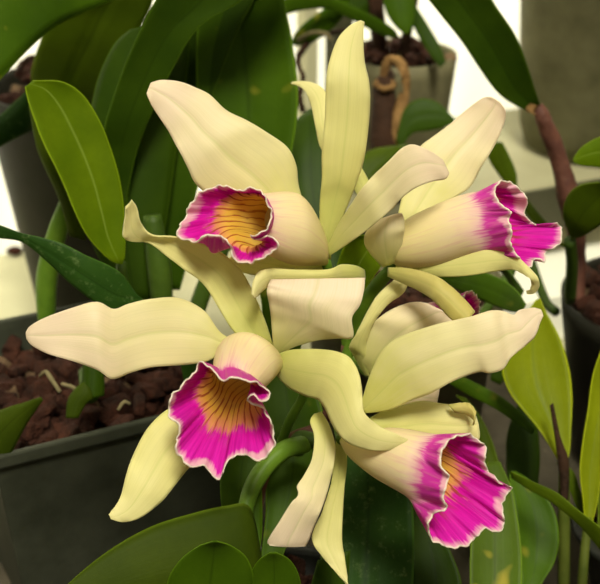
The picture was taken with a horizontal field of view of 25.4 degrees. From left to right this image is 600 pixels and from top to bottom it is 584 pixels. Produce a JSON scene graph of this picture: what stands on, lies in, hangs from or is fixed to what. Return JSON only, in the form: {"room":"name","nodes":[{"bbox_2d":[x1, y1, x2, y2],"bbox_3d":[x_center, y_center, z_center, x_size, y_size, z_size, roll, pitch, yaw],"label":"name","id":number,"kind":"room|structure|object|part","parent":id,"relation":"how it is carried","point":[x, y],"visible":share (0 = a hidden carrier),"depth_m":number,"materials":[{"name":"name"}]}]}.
{"room":"greenhouse","nodes":[
{"label":"greenhouse","id":0,"kind":"room"},
{"bbox_2d":[0,0,519,254],"bbox_3d":[-0.001,-0.295,1.272,3.200,1.960,0.006,-11,27,-23],"label":"window","id":1,"kind":"structure","parent":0,"point":[470,85],"depth_m":1.36,"materials":[{"name":"white glass"}]},
{"bbox_3d":[0.380,0.959,0.949,5.062,0.040,4.772,0,25,0],"label":"floor","id":2,"kind":"structure","parent":0,"visible":0},
{"bbox_2d":[0,250,564,349],"bbox_3d":[0.222,0.454,1.087,2.000,0.758,1.048,-11,27,-23],"label":"bench","id":3,"kind":"object","parent":2,"relation":"on","point":[17,295],"visible":0.02,"depth_m":1.16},
{"bbox_2d":[5,246,22,254],"bbox_3d":[-0.265,-0.038,1.236,0.017,0.008,0.013,0,25,0],"label":"chip","id":4,"kind":"object","parent":3,"relation":"on","point":[13,250],"visible":1,"depth_m":1.23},
{"bbox_2d":[0,0,152,307],"bbox_3d":[-0.154,-0.086,0.909,0.171,0.370,0.399,0,25,0],"label":"potted orchid","id":5,"kind":"object","parent":3,"relation":"on","point":[77,37],"visible":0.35,"depth_m":0.88,"materials":[{"name":"green plant"}]},
{"bbox_3d":[-0.165,-0.064,1.057,0.150,0.207,0.150,0,25,0],"label":"pot","id":6,"kind":"part","parent":5,"relation":"part of","materials":[{"name":"black plastic"}]},
{"bbox_2d":[0,373,590,583],"bbox_3d":[0.167,0.192,0.750,1.500,0.002,0.580,-11,27,-23],"label":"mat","id":7,"kind":"object","parent":3,"relation":"on","point":[497,424],"visible":0.02,"depth_m":0.90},
{"bbox_2d":[0,0,297,583],"bbox_3d":[-0.080,-0.035,0.761,0.249,0.400,0.187,-12,28,-24],"label":"potted orchid","id":8,"kind":"object","parent":7,"relation":"on","point":[70,432],"visible":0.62,"depth_m":0.76,"materials":[{"name":"green plant"}]},
{"bbox_3d":[-0.126,0.096,0.813,0.160,0.120,0.160,-12,28,-24],"label":"pot","id":9,"kind":"part","parent":8,"relation":"part of","materials":[{"name":"black plastic"}]},
{"bbox_2d":[26,20,599,583],"bbox_3d":[0.028,0.049,0.643,0.299,0.347,0.199,0,25,0],"label":"orchid","id":10,"kind":"object","parent":7,"relation":"on","point":[403,485],"visible":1,"depth_m":0.60,"materials":[{"name":"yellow plant"}]},
{"bbox_3d":[-0.005,0.185,0.704,0.105,0.050,0.105,0,25,0],"label":"pot","id":11,"kind":"part","parent":10,"relation":"part of","materials":[{"name":"grey plastic"}]},
{"bbox_3d":[-0.007,0.097,0.670,0.023,0.130,0.091,17,30,32],"label":"flower stem","id":12,"kind":"part","parent":10,"relation":"part of","materials":[{"name":"green plant"}]},
{"bbox_2d":[292,108,539,482],"bbox_3d":[0.092,0.017,0.846,0.145,0.234,0.231,-17,30,-32],"label":"potted orchid","id":13,"kind":"object","parent":7,"relation":"on","point":[495,290],"visible":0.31,"depth_m":0.82,"materials":[{"name":"green plant"}]},
{"bbox_3d":[0.068,0.049,0.906,0.137,0.125,0.137,0,25,0],"label":"pot","id":14,"kind":"part","parent":13,"relation":"part of","materials":[{"name":"black plastic"}]},
{"bbox_2d":[429,0,599,461],"bbox_3d":[0.188,-0.058,0.847,0.287,0.370,0.161,2,25,5],"label":"potted orchid","id":15,"kind":"object","parent":7,"relation":"on","point":[491,42],"visible":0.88,"depth_m":0.83,"materials":[{"name":"green plant"}]},
{"bbox_3d":[0.249,0.058,0.893,0.156,0.120,0.156,0,25,0],"label":"pot","id":16,"kind":"part","parent":15,"relation":"part of","materials":[{"name":"black plastic"}]},
{"bbox_2d":[502,298,599,583],"bbox_3d":[0.185,0.101,0.746,0.142,0.166,0.108,0,25,0],"label":"potted orchid","id":17,"kind":"object","parent":7,"relation":"on","point":[537,377],"visible":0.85,"depth_m":0.75,"materials":[{"name":"green plant"}]},
{"bbox_3d":[0.205,0.155,0.767,0.101,0.050,0.101,0,25,0],"label":"pot","id":18,"kind":"part","parent":17,"relation":"part of","materials":[{"name":"black plastic"}]},
{"bbox_2d":[297,9,599,234],"bbox_3d":[0.366,-0.322,1.201,0.900,0.552,0.204,-11,27,-23],"label":"shelf","id":19,"kind":"object","parent":3,"relation":"on","point":[535,177],"visible":0.02,"depth_m":1.15,"materials":[{"name":"white"}]},
{"bbox_2d":[285,0,456,202],"bbox_3d":[0.056,-0.132,0.988,0.137,0.182,0.260,0,25,0],"label":"potted orchid","id":20,"kind":"object","parent":19,"relation":"on","point":[411,79],"visible":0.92,"depth_m":0.99,"materials":[{"name":"green plant"}]},
{"bbox_3d":[0.078,-0.137,1.078,0.092,0.115,0.092,0,25,0],"label":"pot","id":21,"kind":"part","parent":20,"relation":"part of","materials":[{"name":"grey plastic"}]},
{"bbox_2d":[519,0,599,162],"bbox_3d":[0.272,-0.237,1.163,0.176,0.224,0.176,0,25,0],"label":"plant pot","id":22,"kind":"object","parent":19,"relation":"on","point":[560,39],"visible":0.73,"depth_m":1.13,"materials":[{"name":"grey plastic"}]},
{"bbox_2d":[499,226,599,339],"bbox_3d":[0.265,-0.027,1.173,0.340,0.042,0.160,-11,27,-23],"label":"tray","id":23,"kind":"object","parent":3,"relation":"on","point":[553,271],"visible":0.02,"depth_m":1.12,"materials":[{"name":"white plastic"}]}
]}

